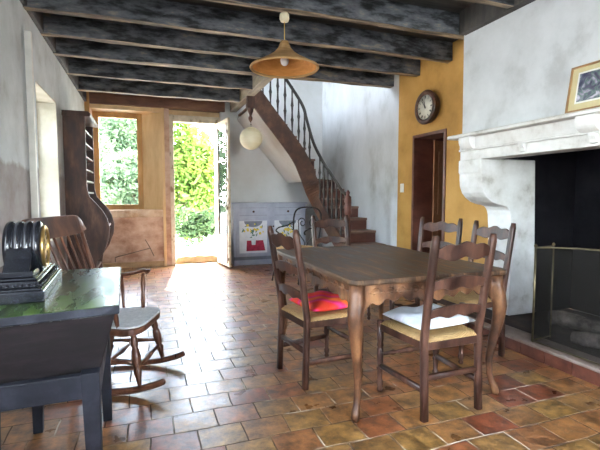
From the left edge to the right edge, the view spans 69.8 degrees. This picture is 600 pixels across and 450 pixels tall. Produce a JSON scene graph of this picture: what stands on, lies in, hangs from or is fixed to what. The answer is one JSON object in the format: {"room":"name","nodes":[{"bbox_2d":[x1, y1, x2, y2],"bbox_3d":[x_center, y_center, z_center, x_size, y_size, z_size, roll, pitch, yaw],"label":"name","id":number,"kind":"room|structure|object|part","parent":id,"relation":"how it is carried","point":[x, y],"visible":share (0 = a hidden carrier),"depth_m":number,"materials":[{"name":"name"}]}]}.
{"room":"traditional dwelling","nodes":[
{"label":"traditional dwelling","id":0,"kind":"room"},
{"bbox_2d":[0,0,83,269],"bbox_3d":[-2.096,-1.582,2.652,0.280,5.300,10.200,-1,4,-20],"label":"wall","id":1,"kind":"structure","parent":0,"point":[15,193],"depth_m":3.36,"materials":[{"name":"paint"}]},
{"bbox_2d":[24,30,38,217],"bbox_3d":[-2.239,-0.295,3.625,0.050,2.600,0.040,-1,4,-20],"label":"trim","id":2,"kind":"structure","parent":1,"relation":"attached to","point":[27,34],"depth_m":3.57,"materials":[{"name":"white paint"}]},
{"bbox_2d":[35,81,59,241],"bbox_3d":[-2.652,-0.581,4.303,0.295,1.480,0.950,-1,4,-20],"label":"window","id":3,"kind":"structure","parent":1,"relation":"attached to","point":[45,105],"depth_m":4.74,"materials":[{"name":"paint"}]},
{"bbox_2d":[90,78,321,262],"bbox_3d":[-1.625,-1.944,8.018,4.250,5.300,0.400,-1,4,-20],"label":"wall","id":4,"kind":"structure","parent":0,"point":[253,178],"depth_m":8.15,"materials":[{"name":"paint"}]},
{"bbox_2d":[84,92,89,112],"bbox_3d":[-3.511,-0.724,7.174,0.075,2.980,0.059,-1,4,-20],"label":"trim","id":5,"kind":"structure","parent":4,"relation":"attached to","point":[86,104],"depth_m":7.06,"materials":[{"name":"orange wood"}]},
{"bbox_2d":[92,111,143,209],"bbox_3d":[-3.212,-1.125,7.623,0.800,1.700,0.070,-1,4,-20],"label":"window","id":6,"kind":"structure","parent":4,"relation":"in","point":[95,114],"depth_m":7.61,"materials":[{"name":"orange wood"}]},
{"bbox_2d":[90,104,160,113],"bbox_3d":[-3.022,-2.004,7.509,1.120,0.069,0.400,-1,4,-20],"label":"trim","id":7,"kind":"structure","parent":4,"relation":"attached to","point":[94,107],"depth_m":7.36,"materials":[{"name":"beige wood"}]},
{"bbox_2d":[102,261,163,267],"bbox_3d":[-2.949,0.698,7.488,1.120,0.100,0.029,-1,4,-20],"label":"baseboard","id":8,"kind":"structure","parent":4,"relation":"attached to","point":[145,263],"depth_m":7.50,"materials":[{"name":"brown wood"}]},
{"bbox_2d":[115,239,153,261],"bbox_3d":[-2.873,0.441,7.478,0.644,0.373,0.018,-1,4,-20],"label":"bar","id":9,"kind":"object","parent":4,"relation":"attached to","point":[145,239],"visible":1,"depth_m":7.50,"materials":[{"name":"black metal"}]},
{"bbox_3d":[-2.903,0.517,7.472,0.579,0.222,0.015,-1,4,-21],"label":"rod","id":10,"kind":"part","parent":9,"relation":"part of","materials":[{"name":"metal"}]},
{"bbox_2d":[109,209,162,217],"bbox_3d":[-3.014,-0.207,7.607,1.120,0.130,0.450,-1,4,-20],"label":"trim","id":11,"kind":"structure","parent":4,"relation":"attached to","point":[124,213],"depth_m":7.47,"materials":[{"name":"wood"}]},
{"bbox_2d":[142,112,162,209],"bbox_3d":[-2.646,-1.151,7.703,0.320,1.800,0.400,-1,4,-20],"label":"trim","id":12,"kind":"structure","parent":4,"relation":"attached to","point":[151,122],"depth_m":7.66,"materials":[{"name":"beige wood"}]},
{"bbox_2d":[89,92,224,112],"bbox_3d":[-2.529,-2.160,7.650,2.310,0.220,0.450,-1,4,-20],"label":"trim","id":13,"kind":"structure","parent":4,"relation":"attached to","point":[182,104],"depth_m":7.44,"materials":[{"name":"brown wood"}]},
{"bbox_2d":[161,108,166,265],"bbox_3d":[-2.400,-0.652,7.593,0.045,2.780,0.034,-1,4,-20],"label":"trim","id":14,"kind":"structure","parent":4,"relation":"attached to","point":[162,109],"depth_m":7.58,"materials":[{"name":"beige wood"}]},
{"bbox_2d":[161,108,171,265],"bbox_3d":[-2.434,-0.667,7.812,0.130,2.780,0.400,-1,4,-20],"label":"wall pier","id":15,"kind":"object","parent":4,"relation":"attached to","point":[166,111],"visible":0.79,"depth_m":7.63,"materials":[{"name":"pink paint"}]},
{"bbox_2d":[176,254,216,263],"bbox_3d":[-1.981,0.631,8.180,0.767,0.140,0.220,-1,4,-20],"label":"threshold","id":16,"kind":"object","parent":4,"relation":"attached to","point":[195,258],"depth_m":8.09,"materials":[{"name":"stone"}]},
{"bbox_2d":[169,110,230,266],"bbox_3d":[-1.808,-0.656,7.646,0.937,2.780,1.137,-1,4,-20],"label":"door","id":17,"kind":"structure","parent":4,"relation":"in","point":[221,128],"depth_m":7.66,"materials":[{"name":"paint"}]},
{"bbox_3d":[-1.355,-0.767,7.579,0.006,1.910,0.540,-2,4,-27],"label":"pane","id":18,"kind":"part","parent":17,"relation":"part of","materials":[{"name":"clear glass"}]},
{"bbox_3d":[-1.355,-0.557,7.593,0.040,2.530,0.720,-2,4,-27],"label":"frame","id":19,"kind":"part","parent":17,"relation":"part of","materials":[{"name":"paint"}]},
{"bbox_2d":[20,0,535,111],"bbox_3d":[0.479,-1.899,3.347,5.050,0.280,9.800,-1,4,-20],"label":"ceiling","id":20,"kind":"structure","parent":0,"point":[204,50],"depth_m":4.46,"materials":[{"name":"paint"}]},
{"bbox_3d":[-1.880,-1.820,2.501,0.035,0.205,9.800,-1,4,-20],"label":"wall plate","id":21,"kind":"part","parent":20,"relation":"part of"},
{"bbox_2d":[250,11,318,78],"bbox_3d":[-0.131,-1.556,3.640,0.592,0.466,0.592,-1,4,-20],"label":"pendant lamp","id":22,"kind":"object","parent":20,"relation":"hanging from","point":[283,63],"visible":1,"depth_m":3.72,"materials":[{"name":"wicker"}]},
{"bbox_3d":[-0.131,-1.443,3.647,0.582,0.225,0.582,-1,4,-20],"label":"lamp shade","id":23,"kind":"part","parent":22,"relation":"part of","materials":[{"name":"wicker"}]},
{"bbox_3d":[-0.131,-1.405,3.650,0.072,0.108,0.072,-1,4,-20],"label":"bulb","id":24,"kind":"part","parent":22,"relation":"part of","materials":[{"name":"white glass"}]},
{"bbox_3d":[2.085,-1.828,2.674,0.095,0.212,3.080,-1,4,-20],"label":"wall plate","id":25,"kind":"part","parent":20,"relation":"part of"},
{"bbox_2d":[1,262,599,449],"bbox_3d":[0.791,1.063,3.713,6.750,0.120,10.500,-1,4,-20],"label":"floor","id":26,"kind":"structure","parent":0,"point":[228,391],"depth_m":2.71,"materials":[{"name":"tile"}]},
{"bbox_2d":[0,267,120,449],"bbox_3d":[-1.069,0.697,1.920,0.520,0.850,0.980,-2,4,-22],"label":"desk","id":27,"kind":"object","parent":26,"relation":"on","point":[56,349],"visible":0.95,"depth_m":1.55,"materials":[{"name":"grey wood"}]},
{"bbox_3d":[-1.066,0.847,1.488,0.065,0.609,0.065,-2,4,-22],"label":"leg","id":28,"kind":"part","parent":27,"relation":"part of","materials":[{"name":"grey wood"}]},
{"bbox_2d":[0,221,61,304],"bbox_3d":[-1.168,0.130,1.825,0.210,0.295,0.540,-2,4,-23],"label":"mantel clock","id":29,"kind":"object","parent":27,"relation":"on","point":[27,275],"visible":1,"depth_m":1.71,"materials":[{"name":"black stone"}]},
{"bbox_3d":[-1.167,0.217,1.829,0.196,0.014,0.501,-2,4,-23],"label":"bead moulding","id":30,"kind":"part","parent":29,"relation":"part of","materials":[{"name":"black stone"}]},
{"bbox_3d":[-1.375,0.795,2.260,0.065,0.609,0.065,-2,4,-22],"label":"leg","id":31,"kind":"part","parent":27,"relation":"part of","materials":[{"name":"grey wood"}]},
{"bbox_3d":[-1.073,0.575,1.913,0.375,0.115,0.885,-2,4,-22],"label":"leg frame","id":32,"kind":"part","parent":27,"relation":"part of","materials":[{"name":"grey wood"}]},
{"bbox_3d":[-1.069,0.290,1.893,0.520,0.034,0.980,-2,4,-22],"label":"lid","id":33,"kind":"part","parent":27,"relation":"part of","materials":[{"name":"grey wood"}]},
{"bbox_3d":[-0.772,0.839,1.605,0.065,0.609,0.065,-2,4,-22],"label":"leg","id":34,"kind":"part","parent":27,"relation":"part of","materials":[{"name":"grey wood"}]},
{"bbox_3d":[-1.082,0.787,2.377,0.065,0.609,0.065,-2,4,-22],"label":"leg","id":35,"kind":"part","parent":27,"relation":"part of","materials":[{"name":"grey wood"}]},
{"bbox_2d":[61,110,114,269],"bbox_3d":[-2.726,-0.260,5.625,0.485,2.262,0.890,-1,4,-20],"label":"open shelf unit","id":36,"kind":"object","parent":26,"relation":"on","point":[82,201],"visible":0.88,"depth_m":5.20,"materials":[{"name":"brown wood"}]},
{"bbox_3d":[-2.808,-1.356,5.521,0.309,0.062,0.890,-1,4,-20],"label":"cornice","id":37,"kind":"part","parent":36,"relation":"part of","materials":[{"name":"brown wood"}]},
{"bbox_3d":[-2.838,-1.175,5.522,0.225,0.022,0.820,-1,4,-20],"label":"shelf","id":38,"kind":"part","parent":36,"relation":"part of","materials":[{"name":"brown wood"}]},
{"bbox_3d":[-2.867,-0.286,6.025,0.480,2.260,0.030,-1,4,-20],"label":"panel","id":39,"kind":"part","parent":36,"relation":"part of","materials":[{"name":"brown wood"}]},
{"bbox_2d":[22,215,184,394],"bbox_3d":[-1.284,0.498,2.908,0.871,1.109,0.728,0,4,-1],"label":"rocking chair","id":40,"kind":"object","parent":26,"relation":"on","point":[130,322],"visible":0.56,"depth_m":2.92,"materials":[{"name":"brown wood"}]},
{"bbox_3d":[-1.634,0.013,2.870,0.084,0.137,0.728,0,4,-1],"label":"rail","id":41,"kind":"part","parent":40,"relation":"part of","materials":[{"name":"brown wood"}]},
{"bbox_3d":[-1.508,0.334,3.148,0.260,0.600,0.042,2,4,26],"label":"post","id":42,"kind":"part","parent":40,"relation":"part of","materials":[{"name":"brown wood"}]},
{"bbox_3d":[-1.381,0.818,3.129,0.060,0.322,0.104,-2,4,-23],"label":"leg","id":43,"kind":"part","parent":40,"relation":"part of","materials":[{"name":"brown wood"}]},
{"bbox_3d":[-1.148,0.525,2.657,0.039,0.270,0.077,0,4,-1],"label":"arm post","id":44,"kind":"part","parent":40,"relation":"part of","materials":[{"name":"brown wood"}]},
{"bbox_3d":[-1.213,0.657,2.921,0.430,0.045,0.527,0,4,-1],"label":"seat","id":45,"kind":"part","parent":40,"relation":"part of","materials":[{"name":"brown wood"}]},
{"bbox_3d":[-1.294,0.359,3.177,0.364,0.069,0.068,0,4,-1],"label":"armrest","id":46,"kind":"part","parent":40,"relation":"part of","materials":[{"name":"brown wood"}]},
{"bbox_3d":[-1.038,0.851,2.723,0.077,0.330,0.073,0,4,-1],"label":"leg","id":47,"kind":"part","parent":40,"relation":"part of","materials":[{"name":"brown wood"}]},
{"bbox_3d":[-1.155,0.491,3.163,0.039,0.270,0.077,0,4,-1],"label":"arm post","id":48,"kind":"part","parent":40,"relation":"part of","materials":[{"name":"brown wood"}]},
{"bbox_3d":[-1.044,0.822,3.144,0.077,0.330,0.073,0,4,-1],"label":"leg","id":49,"kind":"part","parent":40,"relation":"part of","materials":[{"name":"brown wood"}]},
{"bbox_2d":[231,202,307,265],"bbox_3d":[-0.597,0.145,8.033,1.430,1.130,0.452,-1,4,-20],"label":"base cabinet","id":50,"kind":"object","parent":26,"relation":"on","point":[250,245],"visible":0.74,"depth_m":7.79,"materials":[{"name":"grey paint"}]},
{"bbox_3d":[-0.535,0.590,7.892,1.370,0.060,0.013,-1,4,-20],"label":"plinth rail","id":51,"kind":"part","parent":50,"relation":"part of","materials":[{"name":"grey wood"}]},
{"bbox_3d":[-0.841,-0.240,7.724,0.560,0.180,0.017,-1,4,-20],"label":"drawer","id":52,"kind":"part","parent":50,"relation":"part of","materials":[{"name":"grey paint"}]},
{"bbox_3d":[-0.840,0.214,7.753,0.620,0.690,0.019,-1,4,-20],"label":"door","id":53,"kind":"part","parent":50,"relation":"part of","materials":[{"name":"grey paint"}]},
{"bbox_3d":[-0.841,0.214,7.754,0.510,0.580,0.002,-1,4,-20],"label":"painted panel","id":54,"kind":"part","parent":50,"relation":"part of","materials":[{"name":"white paint"}]},
{"bbox_2d":[251,234,255,244],"bbox_3d":[-0.839,0.264,7.754,0.100,0.190,0.002,-1,4,-20],"label":"vase","id":55,"kind":"object","parent":50,"relation":"on","point":[253,236],"depth_m":7.75,"materials":[{"name":"paint"}]},
{"bbox_3d":[-0.229,0.199,7.973,0.620,0.690,0.019,-1,4,-20],"label":"door","id":56,"kind":"part","parent":50,"relation":"part of","materials":[{"name":"grey paint"}]},
{"bbox_3d":[-0.229,-0.255,7.943,0.560,0.180,0.017,-1,4,-20],"label":"drawer","id":57,"kind":"part","parent":50,"relation":"part of","materials":[{"name":"grey paint"}]},
{"bbox_3d":[-0.229,0.199,7.974,0.510,0.580,0.002,-1,4,-20],"label":"painted panel","id":58,"kind":"part","parent":50,"relation":"part of","materials":[{"name":"white paint"}]},
{"bbox_2d":[272,206,321,284],"bbox_3d":[-0.045,0.276,6.353,0.583,1.090,0.562,3,5,39],"label":"chair","id":59,"kind":"object","parent":26,"relation":"on","point":[304,245],"visible":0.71,"depth_m":6.47,"materials":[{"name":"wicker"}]},
{"bbox_3d":[-0.059,0.334,6.340,0.500,0.030,0.480,3,5,39],"label":"seat","id":60,"kind":"part","parent":59,"relation":"part of","materials":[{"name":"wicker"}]},
{"bbox_2d":[237,78,385,245],"bbox_3d":[0.090,-1.070,6.848,1.848,3.714,3.075,-1,4,-20],"label":"staircase","id":61,"kind":"structure","parent":26,"relation":"on","point":[279,144],"depth_m":6.90,"materials":[{"name":"brown wood"}]},
{"bbox_2d":[240,124,261,149],"bbox_3d":[-0.758,-1.379,6.664,0.350,0.425,0.350,-1,4,-20],"label":"paper lantern","id":62,"kind":"object","parent":61,"relation":"hanging from","point":[250,137],"visible":1,"depth_m":6.54,"materials":[{"name":"paper"}]},
{"bbox_3d":[0.004,-1.662,6.323,0.996,2.463,1.209,-1,4,-20],"label":"handrail","id":63,"kind":"part","parent":61,"relation":"part of","materials":[{"name":"brown wood"}]},
{"bbox_3d":[0.664,0.176,6.004,0.100,1.340,0.098,-1,4,-20],"label":"newel post","id":64,"kind":"part","parent":61,"relation":"part of","materials":[{"name":"brown wood"}]},
{"bbox_2d":[267,225,363,390],"bbox_3d":[0.095,0.528,3.003,0.530,1.043,0.485,-2,4,-28],"label":"chair","id":65,"kind":"object","parent":26,"relation":"on","point":[302,316],"visible":0.77,"depth_m":2.85,"materials":[{"name":"brown wood"}]},
{"bbox_3d":[-0.171,0.523,3.084,0.119,1.043,0.045,-2,4,-28],"label":"post","id":66,"kind":"part","parent":65,"relation":"part of","materials":[{"name":"brown wood"}]},
{"bbox_3d":[0.011,0.546,2.739,0.119,1.043,0.045,-2,4,-28],"label":"post","id":67,"kind":"part","parent":65,"relation":"part of","materials":[{"name":"brown wood"}]},
{"bbox_3d":[0.133,0.594,3.028,0.424,0.024,0.464,-2,4,-28],"label":"seat","id":68,"kind":"part","parent":65,"relation":"part of","materials":[{"name":"beige wicker"}]},
{"bbox_3d":[0.134,0.627,3.031,0.426,0.050,0.468,-2,4,-28],"label":"seat frame","id":69,"kind":"part","parent":65,"relation":"part of","materials":[{"name":"beige wicker"}]},
{"bbox_2d":[289,291,347,311],"bbox_3d":[0.153,0.527,3.042,0.341,0.106,0.379,-2,4,-28],"label":"cushion","id":70,"kind":"object","parent":65,"relation":"on","point":[319,301],"visible":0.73,"depth_m":2.91,"materials":[{"name":"fabric"}]},
{"bbox_3d":[0.207,0.797,3.330,0.044,0.462,0.045,-2,4,-28],"label":"leg","id":71,"kind":"part","parent":65,"relation":"part of","materials":[{"name":"brown wood"}]},
{"bbox_3d":[0.412,0.823,2.942,0.044,0.462,0.045,-2,4,-28],"label":"leg","id":72,"kind":"part","parent":65,"relation":"part of","materials":[{"name":"brown wood"}]},
{"bbox_2d":[311,215,370,319],"bbox_3d":[0.409,0.428,4.484,0.485,1.043,0.530,-1,4,-20],"label":"chair","id":73,"kind":"object","parent":26,"relation":"on","point":[328,222],"visible":0.34,"depth_m":4.66,"materials":[{"name":"brown wood"}]},
{"bbox_3d":[0.158,0.420,4.603,0.045,1.043,0.119,-1,4,-20],"label":"post","id":74,"kind":"part","parent":73,"relation":"part of","materials":[{"name":"brown wood"}]},
{"bbox_3d":[0.525,0.412,4.735,0.045,1.043,0.119,-1,4,-20],"label":"post","id":75,"kind":"part","parent":73,"relation":"part of","materials":[{"name":"brown wood"}]},
{"bbox_3d":[0.698,0.728,4.349,0.045,0.462,0.044,-1,4,-20],"label":"leg","id":76,"kind":"part","parent":73,"relation":"part of","materials":[{"name":"brown wood"}]},
{"bbox_2d":[276,244,506,422],"bbox_3d":[0.536,0.637,3.182,1.096,0.800,1.496,-1,4,-20],"label":"dining table","id":77,"kind":"object","parent":26,"relation":"on","point":[361,275],"visible":0.73,"depth_m":2.64,"materials":[{"name":"brown wood"}]},
{"bbox_3d":[-0.159,0.620,3.665,0.115,0.770,0.090,2,4,25],"label":"leg","id":78,"kind":"part","parent":77,"relation":"part of","materials":[{"name":"brown wood"}]},
{"bbox_3d":[0.308,0.707,2.369,0.090,0.770,0.115,2,4,25],"label":"leg","id":79,"kind":"part","parent":77,"relation":"part of","materials":[{"name":"brown wood"}]},
{"bbox_3d":[0.763,0.597,3.996,0.090,0.770,0.115,2,4,25],"label":"leg","id":80,"kind":"part","parent":77,"relation":"part of","materials":[{"name":"brown wood"}]},
{"bbox_3d":[1.231,0.685,2.701,0.115,0.770,0.090,2,4,25],"label":"leg","id":81,"kind":"part","parent":77,"relation":"part of","materials":[{"name":"brown wood"}]},
{"bbox_2d":[390,217,462,319],"bbox_3d":[1.190,0.459,4.026,0.530,1.043,0.485,-4,5,-44],"label":"chair","id":82,"kind":"object","parent":26,"relation":"on","point":[441,225],"visible":0.26,"depth_m":4.16,"materials":[{"name":"brown wood"}]},
{"bbox_3d":[0.862,0.749,4.036,0.044,0.462,0.045,-4,5,-44],"label":"leg","id":83,"kind":"part","parent":82,"relation":"part of","materials":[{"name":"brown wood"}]},
{"bbox_3d":[1.197,0.441,4.303,0.119,1.043,0.045,-4,5,-44],"label":"post","id":84,"kind":"part","parent":82,"relation":"part of","materials":[{"name":"brown wood"}]},
{"bbox_3d":[1.468,0.460,4.022,0.119,1.043,0.045,-4,5,-44],"label":"post","id":85,"kind":"part","parent":82,"relation":"part of","materials":[{"name":"brown wood"}]},
{"bbox_2d":[376,233,496,422],"bbox_3d":[0.807,0.556,2.589,0.485,1.043,0.530,-2,4,-22],"label":"chair","id":86,"kind":"object","parent":26,"relation":"on","point":[425,339],"visible":0.91,"depth_m":2.42,"materials":[{"name":"brown wood"}]},
{"bbox_3d":[0.512,0.836,2.752,0.045,0.462,0.044,-2,4,-22],"label":"leg","id":87,"kind":"part","parent":86,"relation":"part of","materials":[{"name":"brown wood"}]},
{"bbox_3d":[0.790,0.654,2.637,0.468,0.050,0.426,-2,4,-22],"label":"seat frame","id":88,"kind":"part","parent":86,"relation":"part of","materials":[{"name":"brown wood"}]},
{"bbox_3d":[0.791,0.620,2.634,0.464,0.024,0.424,-2,4,-22],"label":"seat","id":89,"kind":"part","parent":86,"relation":"part of","materials":[{"name":"beige wicker"}]},
{"bbox_2d":[383,303,475,329],"bbox_3d":[0.793,0.552,2.667,0.427,0.102,0.370,-2,4,-26],"label":"cushion","id":90,"kind":"object","parent":86,"relation":"on","point":[410,316],"visible":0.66,"depth_m":2.56,"materials":[{"name":"white fabric"}]},
{"bbox_3d":[0.699,0.574,2.333,0.045,1.043,0.119,-2,4,-22],"label":"post","id":91,"kind":"part","parent":86,"relation":"part of","materials":[{"name":"brown wood"}]},
{"bbox_3d":[0.921,0.825,2.915,0.045,0.462,0.044,-2,4,-22],"label":"leg","id":92,"kind":"part","parent":86,"relation":"part of","materials":[{"name":"brown wood"}]},
{"bbox_3d":[1.062,0.564,2.478,0.045,1.043,0.119,-2,4,-22],"label":"post","id":93,"kind":"part","parent":86,"relation":"part of","materials":[{"name":"brown wood"}]},
{"bbox_2d":[423,220,515,364],"bbox_3d":[1.355,0.497,3.462,0.530,1.043,0.485,-1,4,-20],"label":"chair","id":94,"kind":"object","parent":26,"relation":"on","point":[484,232],"visible":0.3,"depth_m":3.35,"materials":[{"name":"brown wood"}]},
{"bbox_3d":[1.200,0.806,3.193,0.044,0.462,0.045,-1,4,-20],"label":"leg","id":95,"kind":"part","parent":94,"relation":"part of","materials":[{"name":"brown wood"}]},
{"bbox_3d":[1.313,0.599,3.454,0.426,0.050,0.468,-1,4,-20],"label":"seat frame","id":96,"kind":"part","parent":94,"relation":"part of","materials":[{"name":"brown wood"}]},
{"bbox_3d":[1.314,0.565,3.452,0.424,0.024,0.464,-1,4,-20],"label":"seat","id":97,"kind":"part","parent":94,"relation":"part of","materials":[{"name":"beige wicker"}]},
{"bbox_3d":[1.475,0.480,3.712,0.119,1.043,0.045,-1,4,-20],"label":"post","id":98,"kind":"part","parent":94,"relation":"part of","materials":[{"name":"brown wood"}]},
{"bbox_3d":[1.607,0.505,3.346,0.119,1.043,0.045,-1,4,-20],"label":"post","id":99,"kind":"part","parent":94,"relation":"part of","materials":[{"name":"brown wood"}]},
{"bbox_2d":[447,0,599,386],"bbox_3d":[2.558,-0.447,2.922,1.290,2.998,3.170,-1,4,-20],"label":"fireplace","id":100,"kind":"object","parent":26,"relation":"on","point":[533,165],"visible":0.73,"depth_m":3.79,"materials":[{"name":"paint"}]},
{"bbox_2d":[447,107,599,140],"bbox_3d":[2.163,-0.745,2.754,0.435,0.035,3.160,-1,4,-20],"label":"mantel shelf","id":101,"kind":"object","parent":100,"relation":"attached to","point":[564,118],"depth_m":3.32,"materials":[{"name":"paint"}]},
{"bbox_2d":[462,0,599,133],"bbox_3d":[2.554,-1.357,2.902,1.070,1.178,3.090,-1,4,-20],"label":"hood","id":102,"kind":"object","parent":100,"relation":"attached to","point":[518,66],"depth_m":3.45,"materials":[{"name":"paint"}]},
{"bbox_2d":[531,242,599,364],"bbox_3d":[2.151,0.556,2.748,0.255,0.780,1.384,-2,4,-22],"label":"fire screen","id":103,"kind":"object","parent":100,"relation":"on","point":[566,280],"visible":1,"depth_m":3.05,"materials":[{"name":"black metal"}]},
{"bbox_3d":[1.905,0.522,3.371,0.246,0.765,0.024,-2,4,-27],"label":"screen frame","id":104,"kind":"part","parent":103,"relation":"part of","materials":[{"name":"gold metal"}]},
{"bbox_2d":[565,60,599,113],"bbox_3d":[1.997,-0.927,2.778,0.070,0.324,0.560,-1,4,-20],"label":"framed picture","id":105,"kind":"object","parent":100,"relation":"on","point":[584,84],"visible":0.94,"depth_m":2.93,"materials":[{"name":"gold metal"}]},
{"bbox_2d":[574,67,599,103],"bbox_3d":[1.996,-0.932,2.777,0.036,0.216,0.444,-1,4,-20],"label":"print","id":106,"kind":"object","parent":105,"relation":"attached to","point":[587,80],"depth_m":2.91,"materials":[{"name":"paper"}]},
{"bbox_2d":[322,39,487,263],"bbox_3d":[1.297,-1.850,6.620,0.300,5.300,5.015,-1,4,-20],"label":"wall","id":107,"kind":"structure","parent":0,"point":[360,124],"depth_m":6.18,"materials":[{"name":"paint"}]},
{"bbox_2d":[400,184,403,191],"bbox_3d":[1.405,-0.511,5.937,0.020,0.120,0.080,-1,4,-20],"label":"light switch","id":108,"kind":"object","parent":107,"relation":"attached to","point":[401,185],"visible":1,"depth_m":5.92,"materials":[{"name":"plastic"}]},
{"bbox_2d":[415,90,439,123],"bbox_3d":[1.568,-1.445,5.283,0.112,0.414,0.414,-1,4,-20],"label":"wall clock","id":109,"kind":"object","parent":107,"relation":"attached to","point":[427,106],"visible":1,"depth_m":5.23,"materials":[{"name":"brown wood"}]},
{"bbox_2d":[411,128,446,252],"bbox_3d":[1.993,-0.149,5.627,0.891,2.040,0.794,-1,4,-20],"label":"door","id":110,"kind":"structure","parent":107,"relation":"in","point":[428,154],"depth_m":5.73,"materials":[{"name":"brown wood"}]},
{"bbox_3d":[2.033,-0.152,5.963,0.600,1.980,0.048,-3,5,-34],"label":"panel","id":111,"kind":"part","parent":110,"relation":"part of","materials":[{"name":"brown wood"}]},
{"label":"outside","id":112,"kind":"structure","parent":0,"visible":0},
{"bbox_2d":[175,224,215,256],"bbox_3d":[-11.586,-0.839,32.199,50.000,0.080,51.590,-1,4,-20],"label":"ground","id":113,"kind":"structure","parent":112,"point":[208,247],"depth_m":10.79,"materials":[{"name":"white"}]},
{"bbox_2d":[99,135,115,203],"bbox_3d":[-8.377,-1.826,15.858,2.985,4.168,1.968,-1,4,-20],"label":"tree","id":114,"kind":"object","parent":113,"relation":"on","point":[101,140],"visible":0.06,"depth_m":16.08,"materials":[{"name":"green plant"}]},
{"bbox_2d":[98,117,136,200],"bbox_3d":[-8.596,-2.812,19.106,5.627,5.586,2.725,-1,4,-20],"label":"tree","id":115,"kind":"object","parent":113,"relation":"on","point":[120,132],"visible":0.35,"depth_m":18.52,"materials":[{"name":"green plant"}]},
{"bbox_2d":[100,148,138,203],"bbox_3d":[-5.452,-1.093,13.996,2.604,2.854,1.693,-1,4,-20],"label":"tree","id":116,"kind":"object","parent":113,"relation":"on","point":[124,172],"visible":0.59,"depth_m":13.58,"materials":[{"name":"green plant"}]},
{"bbox_2d":[173,123,214,239],"bbox_3d":[-3.365,-1.443,12.728,2.201,3.807,2.099,-1,4,-20],"label":"bush","id":117,"kind":"object","parent":113,"relation":"on","point":[193,156],"visible":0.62,"depth_m":12.16,"materials":[{"name":"green plant"}]},
{"bbox_2d":[175,206,214,247],"bbox_3d":[-2.515,0.043,10.782,1.518,1.056,1.019,-1,4,-20],"label":"bush","id":118,"kind":"object","parent":113,"relation":"on","point":[199,224],"visible":0.84,"depth_m":10.55,"materials":[{"name":"green plant"}]}
]}

